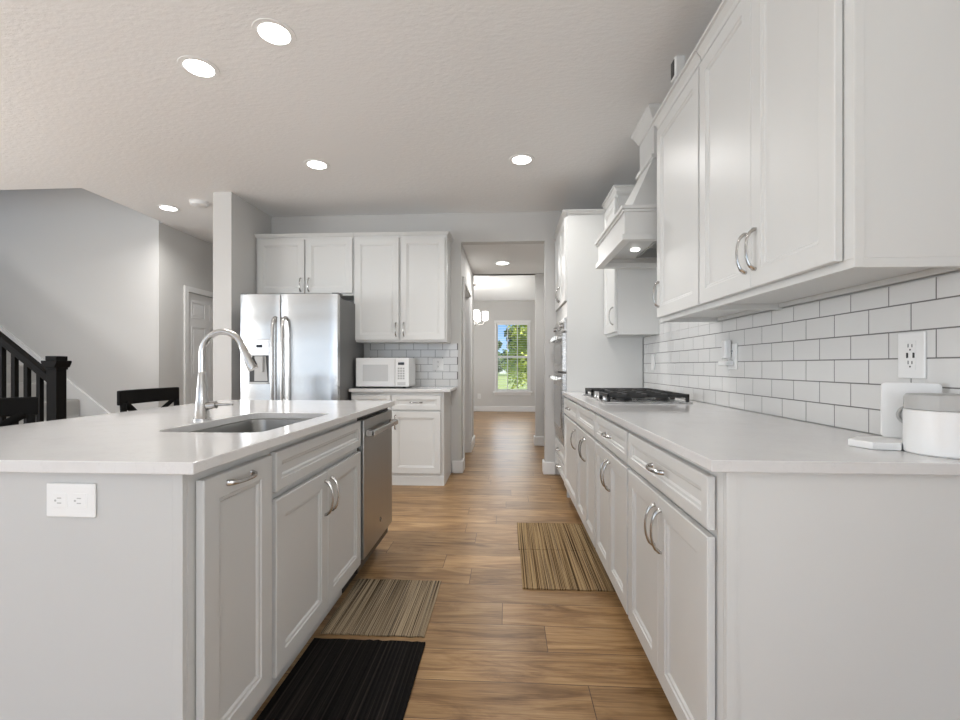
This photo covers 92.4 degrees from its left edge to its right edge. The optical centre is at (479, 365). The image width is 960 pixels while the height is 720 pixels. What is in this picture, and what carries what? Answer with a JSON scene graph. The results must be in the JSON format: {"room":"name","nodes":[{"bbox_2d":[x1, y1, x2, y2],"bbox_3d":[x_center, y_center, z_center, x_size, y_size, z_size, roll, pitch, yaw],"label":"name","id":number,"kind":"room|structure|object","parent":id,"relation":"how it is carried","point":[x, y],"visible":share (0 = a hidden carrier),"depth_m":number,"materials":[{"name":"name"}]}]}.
{"room":"kitchen","nodes":[
{"label":"kitchen","id":0,"kind":"room"},
{"bbox_2d":[0,188,164,412],"bbox_3d":[-5.506,-1.410,5.313,3.828,5.080,0.096,0,0,3],"label":"wall","id":1,"kind":"structure","parent":0,"point":[82,271],"depth_m":5.20,"materials":[{"name":"grey paint"}]},
{"bbox_2d":[165,225,212,406],"bbox_3d":[-3.570,-0.241,6.545,0.107,2.743,2.591,0,0,3],"label":"wall","id":2,"kind":"structure","parent":0,"point":[188,258],"depth_m":5.48,"materials":[{"name":"grey paint"}]},
{"bbox_2d":[184,285,212,404],"bbox_3d":[-3.558,0.079,6.015,0.095,2.103,0.935,0,0,3],"label":"door","id":3,"kind":"structure","parent":2,"relation":"in","point":[198,309],"depth_m":5.79,"materials":[{"name":"white paint"}]},
{"bbox_2d":[213,192,270,400],"bbox_3d":[-2.283,-0.241,6.062,0.176,2.743,3.607,0,0,3],"label":"wall partition","id":4,"kind":"structure","parent":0,"point":[236,221],"depth_m":4.27,"materials":[{"name":"grey paint"}]},
{"bbox_2d":[0,0,722,300],"bbox_3d":[-2.827,-1.664,3.855,9.347,0.102,15.697,0,0,3],"label":"ceiling","id":5,"kind":"structure","parent":0,"point":[411,106],"depth_m":2.82,"materials":[{"name":"white paint"}]},
{"bbox_2d":[157,205,179,211],"bbox_3d":[-3.180,-1.609,4.695,0.198,0.007,0.198,0,0,3],"label":"recessed light","id":6,"kind":"object","parent":5,"relation":"in","point":[163,207],"visible":1,"depth_m":4.69,"materials":[{"name":"white plastic"}]},
{"bbox_2d":[177,55,219,79],"bbox_3d":[-1.518,-1.609,2.486,0.198,0.007,0.198,0,0,3],"label":"recessed light","id":7,"kind":"object","parent":5,"relation":"in","point":[195,66],"visible":1,"depth_m":2.47,"materials":[{"name":"white plastic"}]},
{"bbox_2d":[189,199,208,207],"bbox_3d":[-2.765,-1.593,4.526,0.173,0.040,0.173,0,0,3],"label":"smoke detector","id":8,"kind":"object","parent":5,"relation":"attached to","point":[198,203],"visible":1,"depth_m":4.48,"materials":[{"name":"white plastic"}]},
{"bbox_2d":[252,18,295,47],"bbox_3d":[-0.996,-1.609,2.229,0.198,0.007,0.198,0,0,3],"label":"recessed light","id":9,"kind":"object","parent":5,"relation":"in","point":[270,31],"visible":1,"depth_m":2.22,"materials":[{"name":"white plastic"}]},
{"bbox_2d":[304,159,329,169],"bbox_3d":[-1.305,-1.609,3.682,0.198,0.007,0.198,0,0,3],"label":"recessed light","id":10,"kind":"object","parent":5,"relation":"in","point":[315,164],"visible":1,"depth_m":3.67,"materials":[{"name":"white plastic"}]},
{"bbox_2d":[474,284,487,325],"bbox_3d":[-0.108,-1.206,9.090,0.540,0.812,0.561,0,0,3],"label":"chandelier","id":11,"kind":"object","parent":5,"relation":"hanging from","point":[477,316],"visible":0.45,"depth_m":9.03,"materials":[{"name":"silver metal"}]},
{"bbox_2d":[509,154,533,165],"bbox_3d":[0.325,-1.609,3.594,0.198,0.007,0.198,0,0,3],"label":"recessed light","id":12,"kind":"object","parent":5,"relation":"in","point":[519,159],"visible":1,"depth_m":3.58,"materials":[{"name":"white plastic"}]},
{"bbox_2d":[271,211,561,473],"bbox_3d":[-0.401,-0.241,4.926,3.714,2.743,0.117,0,0,3],"label":"wall","id":13,"kind":"structure","parent":0,"point":[451,222],"depth_m":4.86,"materials":[{"name":"grey paint"}]},
{"bbox_2d":[254,232,353,299],"bbox_3d":[-1.775,-1.019,4.763,1.034,0.625,0.360,0,0,3],"label":"upper cabinet","id":14,"kind":"object","parent":13,"relation":"attached to","point":[289,263],"visible":0.93,"depth_m":4.62,"materials":[{"name":"white paint"}]},
{"bbox_2d":[353,231,452,343],"bbox_3d":[-0.773,-0.785,4.704,0.968,1.093,0.360,0,0,3],"label":"upper cabinet","id":15,"kind":"object","parent":13,"relation":"attached to","point":[402,280],"visible":0.99,"depth_m":4.56,"materials":[{"name":"white paint"}]},
{"bbox_2d":[370,343,457,385],"bbox_3d":[-0.702,-0.012,4.881,0.942,0.454,0.008,0,0,3],"label":"wall tile","id":16,"kind":"structure","parent":13,"relation":"attached to","point":[424,354],"depth_m":4.87,"materials":[{"name":"white tile"}]},
{"bbox_2d":[433,359,443,369],"bbox_3d":[-0.443,-0.018,4.856,0.117,0.122,0.008,0,0,3],"label":"wall outlet","id":17,"kind":"object","parent":16,"relation":"attached to","point":[438,364],"visible":1,"depth_m":4.85,"materials":[{"name":"white plastic"}]},
{"bbox_2d":[452,461,462,472],"bbox_3d":[-0.236,1.064,4.848,0.114,0.132,0.020,0,0,3],"label":"baseboard","id":18,"kind":"structure","parent":13,"relation":"attached to","point":[457,466],"depth_m":4.84,"materials":[{"name":"white paint"}]},
{"bbox_2d":[543,462,554,474],"bbox_3d":[0.721,1.064,4.792,0.127,0.132,0.020,0,0,3],"label":"baseboard","id":19,"kind":"structure","parent":13,"relation":"attached to","point":[548,467],"depth_m":4.78,"materials":[{"name":"white paint"}]},
{"bbox_2d":[251,411,676,719],"bbox_3d":[-2.824,1.181,3.906,9.347,0.102,15.799,0,0,3],"label":"floor","id":20,"kind":"structure","parent":0,"point":[495,648],"depth_m":2.08,"materials":[{"name":"brown wood"}]},
{"bbox_2d":[0,397,37,426],"bbox_3d":[-1.994,0.636,1.802,0.498,0.993,0.480,0,0,33],"label":"counter stool","id":21,"kind":"object","parent":20,"relation":"on","point":[15,409],"visible":0.22,"depth_m":2.04,"materials":[{"name":"black wood"}]},
{"bbox_2d":[0,331,71,424],"bbox_3d":[-5.237,-0.492,4.215,3.020,3.246,0.147,0,0,3],"label":"stair railing","id":22,"kind":"object","parent":20,"relation":"on","point":[53,370],"visible":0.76,"depth_m":4.13,"materials":[{"name":"black wood"}]},
{"bbox_2d":[0,325,109,423],"bbox_3d":[-5.299,-0.247,4.769,3.472,2.754,0.961,0,0,3],"label":"staircase","id":23,"kind":"structure","parent":20,"relation":"on","point":[79,404],"depth_m":5.17,"materials":[{"name":"grey carpet"}]},
{"bbox_2d":[0,472,186,719],"bbox_3d":[-1.144,0.688,1.987,1.039,0.885,1.816,0,0,3],"label":"panel","id":24,"kind":"object","parent":20,"relation":"on","point":[93,611],"visible":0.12,"depth_m":1.07,"materials":[{"name":"grey paint"}]},
{"bbox_2d":[47,483,95,517],"bbox_3d":[-0.948,0.311,1.066,0.119,0.079,0.008,0,0,3],"label":"wall outlet","id":25,"kind":"object","parent":24,"relation":"attached to","point":[63,499],"visible":1,"depth_m":1.06,"materials":[{"name":"white plastic"}]},
{"bbox_2d":[53,493,86,507],"bbox_3d":[-0.948,0.311,1.063,0.083,0.035,0.002,0,0,3],"label":"receptacle","id":26,"kind":"object","parent":25,"relation":"attached to","point":[60,500],"depth_m":1.06,"materials":[{"name":"white plastic"}]},
{"bbox_2d":[117,387,179,411],"bbox_3d":[-1.837,0.636,2.812,0.498,0.993,0.480,0,0,3],"label":"counter stool","id":27,"kind":"object","parent":20,"relation":"on","point":[125,398],"visible":0.3,"depth_m":2.81,"materials":[{"name":"black wood"}]},
{"bbox_2d":[0,400,394,474],"bbox_3d":[-1.137,0.230,1.981,1.104,0.028,1.847,0,0,3],"label":"countertop","id":28,"kind":"structure","parent":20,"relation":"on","point":[162,440],"depth_m":1.41,"materials":[{"name":"stone"}]},
{"bbox_2d":[193,329,257,420],"bbox_3d":[-1.012,0.033,1.833,0.260,0.364,0.064,0,0,3],"label":"kitchen faucet","id":29,"kind":"object","parent":28,"relation":"on","point":[203,406],"visible":1,"depth_m":1.82,"materials":[{"name":"silver metal"}]},
{"bbox_2d":[193,419,308,432],"bbox_3d":[-0.877,0.357,1.810,0.414,0.224,0.671,0,0,3],"label":"undermount sink","id":30,"kind":"object","parent":28,"relation":"in","point":[253,425],"visible":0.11,"depth_m":2.10,"materials":[{"name":"silver metal"}]},
{"bbox_2d":[187,449,271,719],"bbox_3d":[-0.930,0.688,1.258,0.642,0.885,0.356,0,0,3],"label":"base cabinet","id":31,"kind":"object","parent":20,"relation":"on","point":[229,505],"visible":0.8,"depth_m":1.21,"materials":[{"name":"grey paint"}]},
{"bbox_2d":[240,293,363,399],"bbox_3d":[-1.693,0.237,4.463,0.907,1.786,0.863,0,0,3],"label":"refrigerator","id":32,"kind":"object","parent":20,"relation":"on","point":[302,346],"visible":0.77,"depth_m":4.11,"materials":[{"name":"grey metal"}]},
{"bbox_2d":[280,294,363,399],"bbox_3d":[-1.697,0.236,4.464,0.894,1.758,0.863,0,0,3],"label":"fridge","id":33,"kind":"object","parent":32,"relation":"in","point":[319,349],"depth_m":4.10,"materials":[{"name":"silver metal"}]},
{"bbox_2d":[245,418,360,719],"bbox_3d":[-0.895,0.688,1.862,0.642,0.885,0.853,0,0,3],"label":"base cabinet","id":34,"kind":"object","parent":20,"relation":"on","point":[316,477],"visible":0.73,"depth_m":1.70,"materials":[{"name":"grey paint"}]},
{"bbox_2d":[256,638,424,719],"bbox_3d":[-0.466,1.124,1.637,0.462,0.011,0.496,0,0,3],"label":"floor mat","id":35,"kind":"object","parent":20,"relation":"on","point":[338,678],"visible":1,"depth_m":1.63,"materials":[{"name":"black fabric"}]},
{"bbox_2d":[342,407,397,592],"bbox_3d":[-0.831,0.691,2.578,0.635,0.879,0.574,0,0,3],"label":"dishwasher","id":36,"kind":"object","parent":20,"relation":"on","point":[375,448],"visible":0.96,"depth_m":2.47,"materials":[{"name":"silver metal"}]},
{"bbox_2d":[320,579,440,637],"bbox_3d":[-0.438,1.126,2.171,0.442,0.007,0.499,0,0,3],"label":"floor mat","id":37,"kind":"object","parent":20,"relation":"on","point":[375,607],"visible":1,"depth_m":2.12,"materials":[{"name":"brown fabric"}]},
{"bbox_2d":[351,392,450,485],"bbox_3d":[-0.770,0.688,4.593,0.897,0.885,0.581,0,0,3],"label":"base cabinet","id":38,"kind":"object","parent":20,"relation":"on","point":[421,437],"visible":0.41,"depth_m":4.34,"materials":[{"name":"white paint"}]},
{"bbox_2d":[349,386,456,391],"bbox_3d":[-0.745,0.230,4.602,0.965,0.029,0.556,0,0,3],"label":"countertop","id":39,"kind":"structure","parent":38,"relation":"on","point":[412,388],"depth_m":4.35,"materials":[{"name":"stone"}]},
{"bbox_2d":[356,358,414,387],"bbox_3d":[-0.944,0.068,4.652,0.526,0.295,0.333,0,0,3],"label":"microwave","id":40,"kind":"object","parent":39,"relation":"on","point":[370,372],"visible":1,"depth_m":4.49,"materials":[{"name":"white plastic"}]},
{"bbox_2d":[517,522,595,550],"bbox_3d":[0.499,1.126,3.049,0.498,0.007,0.484,0,0,3],"label":"floor mat","id":41,"kind":"object","parent":20,"relation":"on","point":[533,536],"visible":0.86,"depth_m":3.01,"materials":[{"name":"brown fabric"}]},
{"bbox_2d":[520,549,615,591],"bbox_3d":[0.475,1.126,2.560,0.490,0.007,0.499,0,0,3],"label":"floor mat","id":42,"kind":"object","parent":20,"relation":"on","point":[540,569],"visible":0.88,"depth_m":2.51,"materials":[{"name":"brown fabric"}]},
{"bbox_2d":[564,397,579,509],"bbox_3d":[1.013,0.687,3.571,0.702,0.886,0.723,0,0,3],"label":"base cabinet","id":43,"kind":"object","parent":20,"relation":"on","point":[570,406],"visible":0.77,"depth_m":3.55,"materials":[{"name":"white paint"}]},
{"bbox_2d":[577,404,598,546],"bbox_3d":[0.972,0.687,2.871,0.702,0.886,0.677,0,0,3],"label":"base cabinet","id":44,"kind":"object","parent":20,"relation":"on","point":[586,439],"visible":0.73,"depth_m":2.83,"materials":[{"name":"white paint"}]},
{"bbox_2d":[553,209,642,497],"bbox_3d":[1.061,-0.099,4.319,0.694,2.459,0.853,0,0,3],"label":"tall cabinet","id":45,"kind":"object","parent":20,"relation":"on","point":[593,360],"visible":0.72,"depth_m":3.94,"materials":[{"name":"white paint"}]},
{"bbox_2d":[549,318,565,444],"bbox_3d":[0.974,0.135,4.345,0.587,1.107,0.737,0,0,3],"label":"double wall oven","id":46,"kind":"object","parent":45,"relation":"in","point":[559,340],"visible":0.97,"depth_m":4.19,"materials":[{"name":"silver metal"}]},
{"bbox_2d":[595,414,632,614],"bbox_3d":[0.932,0.687,2.188,0.702,0.886,0.690,0,0,3],"label":"base cabinet","id":47,"kind":"object","parent":20,"relation":"on","point":[612,467],"visible":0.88,"depth_m":2.14,"materials":[{"name":"white paint"}]},
{"bbox_2d":[628,431,959,719],"bbox_3d":[0.888,0.687,1.446,0.702,0.886,0.792,0,0,3],"label":"base cabinet","id":48,"kind":"object","parent":20,"relation":"on","point":[676,504],"depth_m":1.06,"materials":[{"name":"white paint"}]},
{"bbox_2d":[562,391,959,474],"bbox_3d":[0.957,0.230,2.482,0.686,0.027,2.903,0,0,3],"label":"countertop","id":49,"kind":"structure","parent":48,"relation":"on","point":[716,438],"depth_m":1.31,"materials":[{"name":"stone"}]},
{"bbox_2d":[582,388,692,403],"bbox_3d":[0.991,0.189,3.036,0.500,0.053,0.803,0,0,3],"label":"gas cooktop","id":50,"kind":"object","parent":49,"relation":"in","point":[605,395],"visible":1,"depth_m":2.76,"materials":[{"name":"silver metal"}]},
{"bbox_2d":[848,382,941,450],"bbox_3d":[1.104,0.130,1.239,0.207,0.170,0.120,0,0,-15],"label":"charging stand","id":51,"kind":"object","parent":49,"relation":"on","point":[891,393],"visible":0.53,"depth_m":1.25,"materials":[{"name":"white plastic"}]},
{"bbox_2d":[903,393,959,458],"bbox_3d":[1.140,0.142,1.126,0.155,0.146,0.155,0,0,3],"label":"canister","id":52,"kind":"object","parent":49,"relation":"on","point":[931,421],"visible":1,"depth_m":1.09,"materials":[{"name":"white ceramic"}]},
{"bbox_2d":[462,246,473,458],"bbox_3d":[-0.199,-0.089,5.826,0.114,2.438,1.702,0,0,3],"label":"wall","id":53,"kind":"structure","parent":0,"point":[467,273],"depth_m":5.93,"materials":[{"name":"grey paint"}]},
{"bbox_2d":[463,277,471,468],"bbox_3d":[-0.205,0.077,5.546,0.135,2.106,1.062,0,0,3],"label":"trim","id":54,"kind":"structure","parent":53,"relation":"attached to","point":[467,294],"depth_m":6.00,"materials":[{"name":"white paint"}]},
{"bbox_2d":[465,442,471,452],"bbox_3d":[-0.178,1.064,6.005,0.135,0.132,0.020,0,0,3],"label":"baseboard","id":55,"kind":"object","parent":53,"relation":"attached to","point":[468,445],"visible":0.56,"depth_m":5.99,"materials":[{"name":"white paint"}]},
{"bbox_2d":[472,435,474,449],"bbox_3d":[-0.099,1.064,6.379,0.020,0.132,0.615,0,0,3],"label":"baseboard","id":56,"kind":"structure","parent":53,"relation":"attached to","point":[473,438],"depth_m":6.36,"materials":[{"name":"white paint"}]},
{"bbox_2d":[462,244,543,275],"bbox_3d":[0.213,-1.359,5.801,2.794,0.102,1.702,0,0,3],"label":"ceiling","id":57,"kind":"structure","parent":0,"point":[523,258],"depth_m":5.60,"materials":[{"name":"white paint"}]},
{"bbox_2d":[495,261,509,264],"bbox_3d":[0.284,-1.304,5.843,0.198,0.007,0.198,0,0,3],"label":"recessed light","id":58,"kind":"object","parent":57,"relation":"in","point":[499,262],"visible":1,"depth_m":5.84,"materials":[{"name":"white plastic"}]},
{"bbox_2d":[474,301,534,405],"bbox_3d":[0.292,-0.292,11.483,4.013,2.845,0.102,0,0,3],"label":"wall","id":59,"kind":"structure","parent":0,"point":[484,335],"depth_m":11.43,"materials":[{"name":"grey paint"}]},
{"bbox_2d":[474,406,534,411],"bbox_3d":[0.289,1.064,11.422,3.810,0.132,0.020,0,0,3],"label":"baseboard","id":60,"kind":"structure","parent":59,"relation":"attached to","point":[476,408],"depth_m":11.39,"materials":[{"name":"white paint"}]},
{"bbox_2d":[493,320,531,394],"bbox_3d":[0.807,-0.203,11.402,0.965,1.854,0.132,0,0,3],"label":"window","id":61,"kind":"structure","parent":59,"relation":"in","point":[497,391],"depth_m":11.40,"materials":[{"name":"white paint"}]},
{"bbox_2d":[473,274,543,436],"bbox_3d":[0.007,-0.279,6.620,4.013,2.819,0.112,0,0,3],"label":"wall","id":62,"kind":"structure","parent":0,"point":[539,278],"depth_m":6.52,"materials":[{"name":"grey paint"}]},
{"bbox_2d":[534,437,543,445],"bbox_3d":[1.158,1.064,6.486,0.785,0.132,0.020,0,0,3],"label":"baseboard","id":63,"kind":"structure","parent":62,"relation":"attached to","point":[538,441],"depth_m":6.50,"materials":[{"name":"white paint"}]},
{"bbox_2d":[643,270,959,435],"bbox_3d":[1.290,-0.241,1.171,0.102,2.743,10.617,0,0,3],"label":"wall","id":64,"kind":"structure","parent":0,"point":[959,270],"depth_m":1.67,"materials":[{"name":"grey paint"}]},
{"bbox_2d":[595,103,661,268],"bbox_3d":[1.089,-1.168,3.020,0.510,0.888,0.813,0,0,3],"label":"range hood","id":65,"kind":"object","parent":64,"relation":"attached to","point":[629,240],"visible":0.58,"depth_m":2.89,"materials":[{"name":"white paint"}]},
{"bbox_2d":[602,185,658,337],"bbox_3d":[1.196,-0.807,3.699,0.376,1.131,0.444,0,0,3],"label":"upper cabinet","id":66,"kind":"object","parent":64,"relation":"attached to","point":[630,311],"visible":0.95,"depth_m":3.52,"materials":[{"name":"white paint"}]},
{"bbox_2d":[659,318,716,333],"bbox_3d":[1.341,-0.482,3.018,0.008,0.483,0.975,0,0,3],"label":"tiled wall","id":67,"kind":"structure","parent":64,"relation":"attached to","point":[664,327],"depth_m":3.15,"materials":[{"name":"white tile"}]},
{"bbox_2d":[650,49,778,321],"bbox_3d":[1.112,-0.805,2.279,0.376,1.128,0.603,0,0,3],"label":"upper cabinet","id":68,"kind":"object","parent":64,"relation":"attached to","point":[676,120],"visible":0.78,"depth_m":2.24,"materials":[{"name":"white paint"}]},
{"bbox_2d":[671,55,684,82],"bbox_3d":[0.981,-1.445,2.278,0.056,0.150,0.066,0,0,3],"label":"gadget","id":69,"kind":"object","parent":68,"relation":"on","point":[678,62],"visible":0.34,"depth_m":2.25,"materials":[{"name":"white plastic"}]},
{"bbox_2d":[644,272,959,434],"bbox_3d":[1.308,-0.013,2.461,0.008,0.456,2.903,0,0,3],"label":"wall tile","id":70,"kind":"structure","parent":64,"relation":"attached to","point":[825,362],"depth_m":1.70,"materials":[{"name":"white tile"}]},
{"bbox_2d":[651,354,654,369],"bbox_3d":[1.369,-0.030,3.642,0.008,0.127,0.076,0,0,3],"label":"wall switch","id":71,"kind":"object","parent":70,"relation":"attached to","point":[652,355],"visible":1,"depth_m":3.63,"materials":[{"name":"white plastic"}]},
{"bbox_2d":[728,343,737,369],"bbox_3d":[1.294,-0.048,2.357,0.008,0.132,0.091,0,0,3],"label":"wall outlet","id":72,"kind":"object","parent":70,"relation":"attached to","point":[734,347],"visible":0.77,"depth_m":2.33,"materials":[{"name":"white plastic"}]},
{"bbox_2d":[718,340,733,365],"bbox_3d":[1.271,-0.069,2.378,0.038,0.132,0.091,0,0,3],"label":"plug","id":73,"kind":"object","parent":72,"relation":"attached to","point":[726,344],"visible":1,"depth_m":2.36,"materials":[{"name":"white plastic"}]},
{"bbox_2d":[718,361,733,365],"bbox_3d":[1.271,-0.014,2.378,0.038,0.023,0.091,0,0,3],"label":"shelf","id":74,"kind":"object","parent":73,"relation":"attached to","point":[721,363],"depth_m":2.34,"materials":[{"name":"white plastic"}]},
{"bbox_2d":[898,331,926,378],"bbox_3d":[1.233,-0.030,1.314,0.008,0.132,0.089,0,0,3],"label":"wall outlet","id":75,"kind":"object","parent":70,"relation":"attached to","point":[912,346],"visible":1,"depth_m":1.31,"materials":[{"name":"white plastic"}]},
{"bbox_2d":[905,341,915,369],"bbox_3d":[1.230,-0.030,1.315,0.002,0.083,0.035,0,0,3],"label":"receptacle","id":76,"kind":"object","parent":75,"relation":"attached to","point":[910,346],"depth_m":1.31,"materials":[{"name":"white plastic"}]},
{"bbox_2d":[695,0,959,309],"bbox_3d":[1.068,-0.805,1.522,0.376,1.128,0.899,0,0,3],"label":"upper cabinet","id":77,"kind":"object","parent":64,"relation":"attached to","point":[829,130],"visible":1,"depth_m":1.25,"materials":[{"name":"white paint"}]},
{"label":"outside","id":78,"kind":"structure","parent":0,"visible":0},
{"bbox_2d":[498,373,526,388],"bbox_3d":[7.037,1.359,119.885,152.400,0.051,217.018,0,0,3],"label":"lawn","id":79,"kind":"structure","parent":78,"point":[500,376],"depth_m":37.18,"materials":[{"name":"green plant"}]},
{"bbox_2d":[498,340,505,371],"bbox_3d":[0.573,-1.332,58.498,5.429,5.345,6.031,0,0,3],"label":"tree","id":80,"kind":"object","parent":79,"relation":"on","point":[500,343],"visible":0.07,"depth_m":58.17,"materials":[{"name":"green plant"}]},
{"bbox_2d":[499,325,526,388],"bbox_3d":[1.664,-0.899,16.180,1.906,4.471,2.216,0,0,-32],"label":"tree","id":81,"kind":"object","parent":79,"relation":"on","point":[522,332],"visible":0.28,"depth_m":15.99,"materials":[{"name":"green plant"}]},
{"bbox_2d":[501,326,526,368],"bbox_3d":[6.673,-2.338,65.484,6.846,7.354,7.889,0,0,-14],"label":"tree","id":82,"kind":"object","parent":79,"relation":"on","point":[512,329],"visible":0.04,"depth_m":64.84,"materials":[{"name":"green plant"}]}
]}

